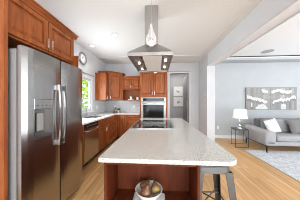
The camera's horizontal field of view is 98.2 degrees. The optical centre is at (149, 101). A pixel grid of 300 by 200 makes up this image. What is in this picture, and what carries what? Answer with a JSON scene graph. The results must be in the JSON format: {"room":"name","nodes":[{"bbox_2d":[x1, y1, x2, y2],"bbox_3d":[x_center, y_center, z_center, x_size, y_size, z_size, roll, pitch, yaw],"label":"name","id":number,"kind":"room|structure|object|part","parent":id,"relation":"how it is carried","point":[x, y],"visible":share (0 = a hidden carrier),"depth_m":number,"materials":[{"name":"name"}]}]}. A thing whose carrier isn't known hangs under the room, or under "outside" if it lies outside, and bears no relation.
{"room":"kitchen","nodes":[
{"label":"kitchen","id":0,"kind":"room"},
{"bbox_2d":[74,41,105,116],"bbox_3d":[-2.047,-0.085,1.121,0.108,2.830,8.370,0,0,4],"label":"wall","id":1,"kind":"structure","parent":0,"point":[94,64],"depth_m":4.13,"materials":[{"name":"paint"}]},
{"bbox_2d":[78,52,86,64],"bbox_3d":[-1.825,-1.170,3.537,0.035,0.352,0.352,0,0,4],"label":"wall clock","id":2,"kind":"object","parent":1,"relation":"attached to","point":[82,57],"visible":0.98,"depth_m":3.53,"materials":[{"name":"silver metal"}]},
{"bbox_2d":[82,77,90,110],"bbox_3d":[-1.896,-0.200,3.261,0.028,0.940,1.500,0,0,4],"label":"window","id":3,"kind":"structure","parent":1,"relation":"in","point":[89,80],"depth_m":3.96,"materials":[{"name":"white paint"}]},
{"bbox_2d":[82,73,93,112],"bbox_3d":[-1.837,-0.233,3.242,0.050,1.095,1.730,0,0,4],"label":"trim","id":4,"kind":"structure","parent":1,"relation":"attached to","point":[84,75],"depth_m":4.01,"materials":[{"name":"white paint"}]},
{"bbox_2d":[95,73,107,99],"bbox_3d":[-1.589,-0.487,4.337,0.392,0.895,0.249,0,0,4],"label":"upper cabinet","id":5,"kind":"object","parent":1,"relation":"attached to","point":[101,79],"visible":1,"depth_m":4.25,"materials":[{"name":"brown wood"}]},
{"bbox_3d":[-1.437,-0.472,4.342,0.023,0.845,0.208,0,0,4],"label":"door","id":6,"kind":"part","parent":5,"relation":"part of","materials":[{"name":"brown wood"}]},
{"bbox_2d":[98,71,124,99],"bbox_3d":[-1.361,-0.542,4.757,0.793,1.005,0.763,0,0,4],"label":"upper cabinet","id":7,"kind":"object","parent":1,"relation":"attached to","point":[114,78],"visible":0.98,"depth_m":4.58,"materials":[{"name":"brown wood"}]},
{"bbox_3d":[-1.361,-1.012,4.757,0.793,0.065,0.763,0,0,4],"label":"crown moulding","id":8,"kind":"part","parent":7,"relation":"part of","materials":[{"name":"brown wood"}]},
{"bbox_3d":[-1.224,-0.507,4.611,0.467,0.915,0.023,0,0,-38],"label":"door","id":9,"kind":"part","parent":7,"relation":"part of","materials":[{"name":"brown wood"}]},
{"bbox_2d":[35,0,250,56],"bbox_3d":[-0.235,-1.560,1.619,3.760,0.120,9.900,0,0,4],"label":"ceiling","id":10,"kind":"structure","parent":0,"point":[185,27],"depth_m":2.41,"materials":[{"name":"paint"}]},
{"bbox_2d":[127,5,172,71],"bbox_3d":[0.034,-1.052,2.203,0.606,0.893,0.980,0,0,4],"label":"range hood","id":11,"kind":"object","parent":10,"relation":"hanging from","point":[147,57],"visible":1,"depth_m":2.02,"materials":[{"name":"metal"}]},
{"bbox_3d":[0.034,-0.635,2.203,0.582,0.010,0.956,0,0,4],"label":"underside panel","id":12,"kind":"part","parent":11,"relation":"part of","materials":[{"name":"metal"}]},
{"bbox_3d":[0.056,-0.621,2.201,0.265,0.017,0.860,0,0,4],"label":"filter panel","id":13,"kind":"part","parent":11,"relation":"part of","materials":[{"name":"metal"}]},
{"bbox_2d":[146,24,155,44],"bbox_3d":[0.013,-1.049,1.402,0.110,0.898,0.110,0,0,4],"label":"pendant light","id":14,"kind":"object","parent":10,"relation":"hanging from","point":[151,41],"visible":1,"depth_m":1.39,"materials":[{"name":"clear glass"}]},
{"bbox_2d":[150,24,151,39],"bbox_3d":[0.013,-0.748,1.402,0.018,0.170,0.018,0,0,4],"label":"socket","id":15,"kind":"object","parent":14,"relation":"attached to","point":[150,24],"depth_m":1.40,"materials":[{"name":"silver metal"}]},
{"bbox_2d":[106,62,198,129],"bbox_3d":[0.248,-0.085,5.101,3.970,2.830,0.128,0,0,4],"label":"wall","id":16,"kind":"structure","parent":0,"point":[127,69],"depth_m":5.02,"materials":[{"name":"paint"}]},
{"bbox_2d":[122,76,139,100],"bbox_3d":[-0.670,-0.479,4.901,0.681,0.882,0.387,0,0,4],"label":"upper cabinet","id":17,"kind":"object","parent":16,"relation":"attached to","point":[130,85],"visible":0.91,"depth_m":4.76,"materials":[{"name":"brown wood"}]},
{"bbox_3d":[-0.850,-0.665,4.763,0.330,0.390,0.023,0,0,4],"label":"door","id":18,"kind":"part","parent":17,"relation":"part of","materials":[{"name":"brown wood"}]},
{"bbox_3d":[-0.681,-0.895,4.742,0.681,0.050,0.045,0,0,4],"label":"crown moulding","id":19,"kind":"part","parent":17,"relation":"part of","materials":[{"name":"brown wood"}]},
{"bbox_3d":[-0.510,-0.665,4.741,0.330,0.390,0.023,0,0,4],"label":"door","id":20,"kind":"part","parent":17,"relation":"part of","materials":[{"name":"brown wood"}]},
{"bbox_2d":[168,72,190,123],"bbox_3d":[1.117,0.095,4.977,0.860,2.470,0.022,0,0,4],"label":"trim","id":21,"kind":"structure","parent":16,"relation":"attached to","point":[168,72],"depth_m":4.99,"materials":[{"name":"white paint"}]},
{"bbox_2d":[170,74,187,118],"bbox_3d":[1.430,-0.085,5.779,2.700,2.830,1.380,0,0,4],"label":"wall","id":22,"kind":"structure","parent":0,"point":[176,80],"depth_m":6.33,"materials":[{"name":"paint"}]},
{"bbox_2d":[174,86,182,95],"bbox_3d":[1.369,-0.500,6.309,0.450,0.450,0.026,0,0,4],"label":"framed picture","id":23,"kind":"object","parent":22,"relation":"attached to","point":[178,91],"visible":1,"depth_m":6.30,"materials":[{"name":"white paper"}]},
{"bbox_2d":[174,97,182,105],"bbox_3d":[1.369,0.015,6.309,0.450,0.450,0.026,0,0,4],"label":"framed picture","id":24,"kind":"object","parent":22,"relation":"attached to","point":[178,101],"visible":1,"depth_m":6.30,"materials":[{"name":"white paper"}]},
{"bbox_2d":[184,75,187,121],"bbox_3d":[1.468,0.125,5.509,0.114,2.390,0.714,0,0,4],"label":"hall door","id":25,"kind":"structure","parent":22,"relation":"in","point":[186,76],"depth_m":5.25,"materials":[{"name":"paint"}]},
{"bbox_2d":[67,138,299,199],"bbox_3d":[2.365,1.390,1.449,8.970,0.120,9.900,0,0,4],"label":"floor","id":26,"kind":"structure","parent":0,"point":[254,179],"depth_m":2.25,"materials":[{"name":"brown wood"}]},
{"bbox_2d":[0,0,78,199],"bbox_3d":[-1.574,0.130,1.637,0.775,2.400,1.102,0,0,4],"label":"refrigerator surround","id":27,"kind":"object","parent":26,"relation":"on","point":[27,23],"visible":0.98,"depth_m":1.31,"materials":[{"name":"brown wood"}]},
{"bbox_3d":[-1.607,0.165,1.127,0.775,2.330,0.030,0,0,4],"label":"panel","id":28,"kind":"part","parent":27,"relation":"part of","materials":[{"name":"brown wood"}]},
{"bbox_3d":[-1.271,-0.802,1.361,0.023,0.365,0.466,0,0,4],"label":"door","id":29,"kind":"part","parent":27,"relation":"part of","materials":[{"name":"brown wood"}]},
{"bbox_3d":[-1.581,-1.035,1.638,0.750,0.070,1.102,0,0,4],"label":"crown moulding","id":30,"kind":"part","parent":27,"relation":"part of","materials":[{"name":"brown wood"}]},
{"bbox_3d":[-1.240,-0.802,1.837,0.023,0.365,0.466,0,0,4],"label":"door","id":31,"kind":"part","parent":27,"relation":"part of","materials":[{"name":"brown wood"}]},
{"bbox_3d":[-1.543,0.165,2.112,0.775,2.330,0.030,0,0,4],"label":"panel","id":32,"kind":"part","parent":27,"relation":"part of","materials":[{"name":"brown wood"}]},
{"bbox_2d":[8,45,81,199],"bbox_3d":[-1.456,0.417,1.613,0.884,1.825,0.910,0,0,4],"label":"refrigerator","id":33,"kind":"object","parent":26,"relation":"on","point":[45,91],"visible":1,"depth_m":1.32,"materials":[{"name":"grey metal"}]},
{"bbox_3d":[-1.119,0.383,1.361,0.057,1.755,0.450,0,0,4],"label":"freezer door","id":34,"kind":"part","parent":33,"relation":"part of","materials":[{"name":"silver metal"}]},
{"bbox_3d":[-1.111,0.025,1.350,0.037,0.099,0.224,0,0,4],"label":"control panel","id":35,"kind":"part","parent":33,"relation":"part of","materials":[{"name":"silver metal"}]},
{"bbox_3d":[-1.053,0.155,1.512,0.066,0.700,0.028,0,0,4],"label":"handle","id":36,"kind":"part","parent":33,"relation":"part of","materials":[{"name":"metal"}]},
{"bbox_3d":[-1.048,0.155,1.587,0.066,0.700,0.028,0,0,4],"label":"handle","id":37,"kind":"part","parent":33,"relation":"part of","materials":[{"name":"metal"}]},
{"bbox_3d":[-1.089,0.383,1.820,0.058,1.755,0.450,0,0,4],"label":"door","id":38,"kind":"part","parent":33,"relation":"part of","materials":[{"name":"silver metal"}]},
{"bbox_2d":[82,125,83,165],"bbox_3d":[-1.578,0.888,2.330,0.667,0.884,0.383,0,0,4],"label":"base cabinet","id":39,"kind":"object","parent":26,"relation":"on","point":[82,125],"visible":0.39,"depth_m":2.47,"materials":[{"name":"brown wood"}]},
{"bbox_2d":[82,121,98,166],"bbox_3d":[-1.526,0.889,2.826,0.666,0.882,0.596,0,0,4],"label":"dishwasher","id":40,"kind":"object","parent":26,"relation":"on","point":[90,133],"visible":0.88,"depth_m":2.74,"materials":[{"name":"metal"}]},
{"bbox_3d":[-1.265,0.505,2.808,0.027,0.110,0.592,0,0,4],"label":"control panel","id":41,"kind":"part","parent":40,"relation":"part of","materials":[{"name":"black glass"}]},
{"bbox_2d":[94,117,111,156],"bbox_3d":[-1.498,0.888,3.558,0.667,0.884,0.853,0,0,4],"label":"base cabinet","id":42,"kind":"object","parent":26,"relation":"on","point":[105,125],"visible":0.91,"depth_m":3.45,"materials":[{"name":"brown wood"}]},
{"bbox_3d":[-1.223,0.920,3.326,0.023,0.590,0.418,0,0,4],"label":"door","id":43,"kind":"part","parent":42,"relation":"part of","materials":[{"name":"brown wood"}]},
{"bbox_3d":[-1.195,0.920,3.752,0.023,0.590,0.418,0,0,4],"label":"door","id":44,"kind":"part","parent":42,"relation":"part of","materials":[{"name":"brown wood"}]},
{"bbox_2d":[109,115,116,143],"bbox_3d":[-1.454,0.888,4.219,0.667,0.884,0.468,0,0,4],"label":"base cabinet","id":45,"kind":"object","parent":26,"relation":"on","point":[113,118],"visible":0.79,"depth_m":4.22,"materials":[{"name":"brown wood"}]},
{"bbox_3d":[-1.166,1.120,4.200,0.023,0.190,0.460,0,0,4],"label":"drawer","id":46,"kind":"part","parent":45,"relation":"part of","materials":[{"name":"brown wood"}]},
{"bbox_2d":[117,114,126,138],"bbox_3d":[-0.953,0.888,4.795,0.326,0.884,0.634,0,0,4],"label":"base cabinet","id":47,"kind":"object","parent":26,"relation":"on","point":[121,118],"visible":0.7,"depth_m":4.49,"materials":[{"name":"brown wood"}]},
{"bbox_2d":[127,114,139,129],"bbox_3d":[-0.564,0.888,4.753,0.453,0.884,0.667,0,0,4],"label":"base cabinet","id":48,"kind":"object","parent":26,"relation":"on","point":[131,119],"visible":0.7,"depth_m":4.46,"materials":[{"name":"brown wood"}]},
{"bbox_3d":[-0.583,0.920,4.465,0.445,0.590,0.023,0,0,4],"label":"door","id":49,"kind":"part","parent":48,"relation":"part of","materials":[{"name":"brown wood"}]},
{"bbox_3d":[-0.583,0.530,4.465,0.445,0.150,0.023,0,0,4],"label":"drawer","id":50,"kind":"part","parent":48,"relation":"part of","materials":[{"name":"brown wood"}]},
{"bbox_2d":[104,162,199,199],"bbox_3d":[0.055,0.888,2.119,0.767,0.884,2.323,0,0,4],"label":"base cabinet","id":51,"kind":"object","parent":26,"relation":"on","point":[178,182],"visible":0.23,"depth_m":1.20,"materials":[{"name":"brown wood"}]},
{"bbox_3d":[-0.261,0.888,2.140,0.020,0.884,2.323,0,0,4],"label":"panel","id":52,"kind":"part","parent":51,"relation":"part of","materials":[{"name":"brown wood"}]},
{"bbox_2d":[133,192,164,199],"bbox_3d":[-0.009,0.821,1.083,0.270,0.022,0.170,0,0,4],"label":"folded napkin","id":53,"kind":"object","parent":51,"relation":"on","point":[162,195],"visible":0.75,"depth_m":1.10,"materials":[{"name":"white fabric"}]},
{"bbox_2d":[135,180,161,199],"bbox_3d":[-0.009,0.766,1.085,0.226,0.086,0.226,0,0,4],"label":"fruit bowl","id":54,"kind":"object","parent":53,"relation":"on","point":[138,189],"visible":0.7,"depth_m":1.09,"materials":[{"name":"white ceramic"}]},
{"bbox_2d":[140,178,150,188],"bbox_3d":[-0.045,0.727,1.140,0.078,0.079,0.104,0,0,21],"label":"pear","id":55,"kind":"object","parent":54,"relation":"in","point":[143,183],"visible":0.72,"depth_m":1.11,"materials":[{"name":"brown plant"}]},
{"bbox_2d":[141,181,150,197],"bbox_3d":[-0.035,0.709,1.043,0.084,0.127,0.084,0,0,4],"label":"pear","id":56,"kind":"object","parent":54,"relation":"in","point":[145,192],"visible":0.84,"depth_m":1.02,"materials":[{"name":"brown plant"}]},
{"bbox_2d":[151,181,159,193],"bbox_3d":[0.048,0.723,1.102,0.075,0.085,0.104,0,0,4],"label":"pear","id":57,"kind":"object","parent":54,"relation":"in","point":[155,188],"visible":1,"depth_m":1.07,"materials":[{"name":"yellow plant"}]},
{"bbox_3d":[0.016,0.463,1.094,0.668,0.034,0.252,0,0,4],"label":"rail","id":58,"kind":"part","parent":51,"relation":"part of","materials":[{"name":"brown wood"}]},
{"bbox_2d":[113,189,190,199],"bbox_3d":[0.016,0.842,1.094,0.668,0.020,0.252,0,0,4],"label":"shelf","id":59,"kind":"object","parent":51,"relation":"attached to","point":[120,194],"depth_m":1.16,"materials":[{"name":"brown wood"}]},
{"bbox_3d":[0.025,0.888,1.230,0.668,0.884,0.018,0,0,4],"label":"panel","id":60,"kind":"part","parent":51,"relation":"part of","materials":[{"name":"brown wood"}]},
{"bbox_2d":[98,118,236,165],"bbox_3d":[0.204,0.430,2.110,1.021,0.030,2.383,0,0,4],"label":"countertop","id":61,"kind":"structure","parent":51,"relation":"on","point":[185,144],"depth_m":1.15,"materials":[{"name":"stone"}]},
{"bbox_2d":[130,119,175,128],"bbox_3d":[0.066,0.397,2.401,0.694,0.034,0.880,0,0,4],"label":"cooktop","id":62,"kind":"object","parent":61,"relation":"in","point":[140,124],"visible":1,"depth_m":2.25,"materials":[{"name":"black glass"}]},
{"bbox_3d":[0.088,0.408,2.399,0.559,0.010,0.820,0,0,4],"label":"glass","id":63,"kind":"part","parent":62,"relation":"part of","materials":[{"name":"black glass"}]},
{"bbox_3d":[0.428,0.888,2.095,0.020,0.884,2.323,0,0,4],"label":"panel","id":64,"kind":"part","parent":51,"relation":"part of","materials":[{"name":"brown wood"}]},
{"bbox_2d":[140,72,166,117],"bbox_3d":[0.133,0.115,4.710,0.930,2.430,0.672,0,0,4],"label":"tall cabinet","id":65,"kind":"object","parent":26,"relation":"on","point":[152,84],"visible":0.46,"depth_m":4.41,"materials":[{"name":"brown wood"}]},
{"bbox_3d":[-0.114,-0.605,4.434,0.445,0.840,0.023,0,0,4],"label":"door","id":66,"kind":"part","parent":65,"relation":"part of","materials":[{"name":"brown wood"}]},
{"bbox_2d":[141,97,165,117],"bbox_3d":[0.133,0.280,4.676,0.855,0.840,0.652,0,0,4],"label":"wall oven","id":67,"kind":"object","parent":65,"relation":"in","point":[151,107],"visible":0.77,"depth_m":4.40,"materials":[{"name":"metal"}]},
{"bbox_3d":[0.116,-0.068,4.422,0.855,0.145,0.025,0,0,4],"label":"control panel","id":68,"kind":"part","parent":67,"relation":"part of","materials":[{"name":"silver metal"}]},
{"bbox_3d":[0.341,-0.605,4.405,0.445,0.840,0.023,0,0,4],"label":"door","id":69,"kind":"part","parent":65,"relation":"part of","materials":[{"name":"brown wood"}]},
{"bbox_2d":[200,165,236,199],"bbox_3d":[0.626,0.977,1.402,0.448,0.706,0.448,0,0,4],"label":"counter stool","id":70,"kind":"object","parent":26,"relation":"on","point":[216,171],"visible":0.39,"depth_m":1.24,"materials":[{"name":"grey metal"}]},
{"bbox_3d":[0.438,0.997,1.238,0.129,0.643,0.102,0,0,-41],"label":"leg","id":71,"kind":"part","parent":70,"relation":"part of","materials":[{"name":"grey metal"}]},
{"bbox_3d":[0.626,0.630,1.402,0.316,0.012,0.316,0,0,4],"label":"seat","id":72,"kind":"part","parent":70,"relation":"part of","materials":[{"name":"grey metal"}]},
{"bbox_3d":[0.813,0.997,1.567,0.129,0.643,0.102,0,0,-41],"label":"leg","id":73,"kind":"part","parent":70,"relation":"part of","materials":[{"name":"grey metal"}]},
{"bbox_3d":[0.790,0.997,1.214,0.102,0.643,0.129,0,0,-41],"label":"leg","id":74,"kind":"part","parent":70,"relation":"part of","materials":[{"name":"grey metal"}]},
{"bbox_2d":[231,127,248,147],"bbox_3d":[2.683,1.067,3.898,0.463,0.525,0.388,0,0,4],"label":"side table","id":75,"kind":"object","parent":26,"relation":"on","point":[234,128],"visible":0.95,"depth_m":3.74,"materials":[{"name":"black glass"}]},
{"bbox_2d":[229,109,247,132],"bbox_3d":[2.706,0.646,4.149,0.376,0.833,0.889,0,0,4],"label":"table lamp","id":76,"kind":"object","parent":75,"relation":"on","point":[237,113],"visible":1,"depth_m":3.76,"materials":[{"name":"white fabric"}]},
{"bbox_3d":[2.690,0.362,3.893,0.376,0.265,0.376,0,0,4],"label":"lamp shade","id":77,"kind":"part","parent":76,"relation":"part of","materials":[{"name":"white fabric"}]},
{"bbox_3d":[2.683,0.809,3.898,0.445,0.008,0.370,0,0,4],"label":"glass","id":78,"kind":"part","parent":75,"relation":"part of","materials":[{"name":"clear glass"}]},
{"bbox_2d":[244,150,299,181],"bbox_3d":[4.347,1.323,1.956,3.780,0.011,2.950,0,0,4],"label":"area rug","id":79,"kind":"object","parent":26,"relation":"on","point":[287,162],"visible":1,"depth_m":2.95,"materials":[{"name":"white carpet"}]},
{"bbox_2d":[245,118,299,152],"bbox_3d":[4.443,0.920,3.663,2.890,0.820,0.870,0,0,4],"label":"sofa","id":80,"kind":"object","parent":26,"relation":"on","point":[258,132],"visible":0.89,"depth_m":3.51,"materials":[{"name":"grey fabric"}]},
{"bbox_3d":[3.136,0.932,3.753,0.270,0.396,0.860,0,0,4],"label":"arm","id":81,"kind":"part","parent":80,"relation":"part of","materials":[{"name":"grey fabric"}]},
{"bbox_2d":[263,118,281,132],"bbox_3d":[3.349,0.675,3.559,0.440,0.428,0.186,0,0,-9],"label":"throw pillow","id":82,"kind":"object","parent":80,"relation":"on","point":[272,125],"visible":0.87,"depth_m":3.51,"materials":[{"name":"white fabric"}]},
{"bbox_3d":[4.470,0.779,3.987,2.350,0.499,0.220,0,0,4],"label":"backrest","id":83,"kind":"part","parent":80,"relation":"part of","materials":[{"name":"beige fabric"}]},
{"bbox_2d":[260,119,290,131],"bbox_3d":[3.885,0.697,3.815,1.135,0.373,0.200,0,0,4],"label":"cushion","id":84,"kind":"object","parent":80,"relation":"on","point":[282,123],"depth_m":3.72,"materials":[{"name":"grey fabric"}]},
{"bbox_2d":[276,132,299,141],"bbox_3d":[3.853,0.957,3.591,1.170,0.143,0.650,0,0,4],"label":"seat cushion","id":85,"kind":"object","parent":80,"relation":"on","point":[280,136],"depth_m":3.31,"materials":[{"name":"grey fabric"}]},
{"bbox_2d":[286,118,299,133],"bbox_3d":[4.042,0.675,3.574,0.473,0.462,0.184,0,0,4],"label":"throw pillow","id":86,"kind":"object","parent":80,"relation":"on","point":[294,124],"visible":0.97,"depth_m":3.54,"materials":[{"name":"beige fabric"}]},
{"bbox_2d":[199,54,213,140],"bbox_3d":[1.938,-0.085,4.503,0.200,2.830,0.860,0,0,4],"label":"wall","id":87,"kind":"structure","parent":0,"point":[203,63],"depth_m":4.18,"materials":[{"name":"paint"}]},
{"bbox_2d":[97,0,262,63],"bbox_3d":[-0.204,-1.494,0.940,3.610,0.012,8.250,0,0,4],"label":"trim","id":88,"kind":"structure","parent":87,"relation":"attached to","point":[252,4],"depth_m":3.72,"materials":[{"name":"paint"}]},
{"bbox_2d":[207,0,299,141],"bbox_3d":[1.670,0.095,0.407,0.224,2.470,7.430,0,0,4],"label":"trim","id":89,"kind":"structure","parent":87,"relation":"attached to","point":[294,1],"depth_m":2.45,"materials":[{"name":"white paint"}]},
{"bbox_2d":[208,0,299,65],"bbox_3d":[1.669,-1.370,0.387,0.200,0.500,7.390,0,0,4],"label":"beam","id":90,"kind":"structure","parent":87,"relation":"attached to","point":[266,9],"depth_m":2.13,"materials":[{"name":"paint"}]},
{"bbox_2d":[227,56,299,58],"bbox_3d":[4.457,-1.450,4.216,4.855,0.031,0.025,0,0,4],"label":"trim","id":91,"kind":"structure","parent":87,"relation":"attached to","point":[272,56],"depth_m":4.25,"materials":[{"name":"white paint"}]},
{"bbox_2d":[230,55,299,56],"bbox_3d":[4.457,-1.483,4.221,4.855,0.032,0.014,0,0,4],"label":"trim","id":92,"kind":"structure","parent":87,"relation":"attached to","point":[276,55],"depth_m":4.26,"materials":[{"name":"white paint"}]},
{"bbox_2d":[215,62,299,135],"bbox_3d":[4.558,-0.085,4.643,5.010,2.830,0.120,0,0,4],"label":"wall","id":93,"kind":"structure","parent":0,"point":[231,79],"depth_m":4.66,"materials":[{"name":"paint"}]},
{"bbox_2d":[215,135,245,138],"bbox_3d":[4.481,1.275,4.580,4.855,0.110,0.016,0,0,4],"label":"baseboard","id":94,"kind":"structure","parent":93,"relation":"attached to","point":[216,136],"depth_m":4.67,"materials":[{"name":"white paint"}]},
{"bbox_2d":[221,57,299,62],"bbox_3d":[4.470,-1.440,4.407,4.855,0.119,0.359,0,0,4],"label":"trim","id":95,"kind":"structure","parent":93,"relation":"attached to","point":[282,59],"depth_m":4.38,"materials":[{"name":"paint"}]},
{"bbox_2d":[245,87,296,109],"bbox_3d":[4.245,-0.102,4.574,1.665,0.795,0.053,0,0,4],"label":"abstract painting","id":96,"kind":"object","parent":93,"relation":"attached to","point":[256,98],"visible":1,"depth_m":4.55,"materials":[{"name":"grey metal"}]},
{"bbox_2d":[232,13,299,55],"bbox_3d":[4.290,-1.560,0.556,5.010,0.120,8.370,0,0,4],"label":"ceiling","id":97,"kind":"structure","parent":0,"point":[284,39],"depth_m":3.31,"materials":[{"name":"paint"}]},
{"bbox_2d":[261,49,273,53],"bbox_3d":[3.511,-1.494,3.889,0.310,0.009,0.310,0,0,4],"label":"ceiling speaker","id":98,"kind":"object","parent":97,"relation":"attached to","point":[270,50],"visible":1,"depth_m":3.87},
{"label":"outside","id":99,"kind":"structure","parent":0,"visible":0},
{"bbox_3d":[-7.897,1.580,3.523,11.780,0.100,22.000,0,0,4],"label":"ground","id":100,"kind":"structure","parent":99,"visible":0},
{"bbox_2d":[82,79,87,108],"bbox_3d":[-4.131,-0.163,7.375,2.594,3.391,2.552,0,0,4],"label":"tree","id":101,"kind":"object","parent":100,"relation":"on","point":[84,82],"visible":0.12,"depth_m":6.95,"materials":[{"name":"green plant"}]},
{"bbox_3d":[-1.435,0.888,4.800,0.630,0.884,0.688,0,0,4],"label":"base cabinet","id":102,"kind":"object","parent":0,"visible":0},
{"bbox_2d":[82,112,139,124],"bbox_3d":[-1.120,0.430,3.613,1.416,0.030,3.015,0,0,4],"label":"countertop","id":103,"kind":"structure","parent":102,"relation":"on","point":[108,114],"depth_m":3.85,"materials":[{"name":"white stone"}]},
{"bbox_2d":[85,115,105,117],"bbox_3d":[-1.516,0.431,3.567,0.366,0.026,0.656,0,0,4],"label":"sink","id":104,"kind":"object","parent":103,"relation":"in","point":[94,116],"visible":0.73,"depth_m":3.82,"materials":[{"name":"metal"}]}
]}

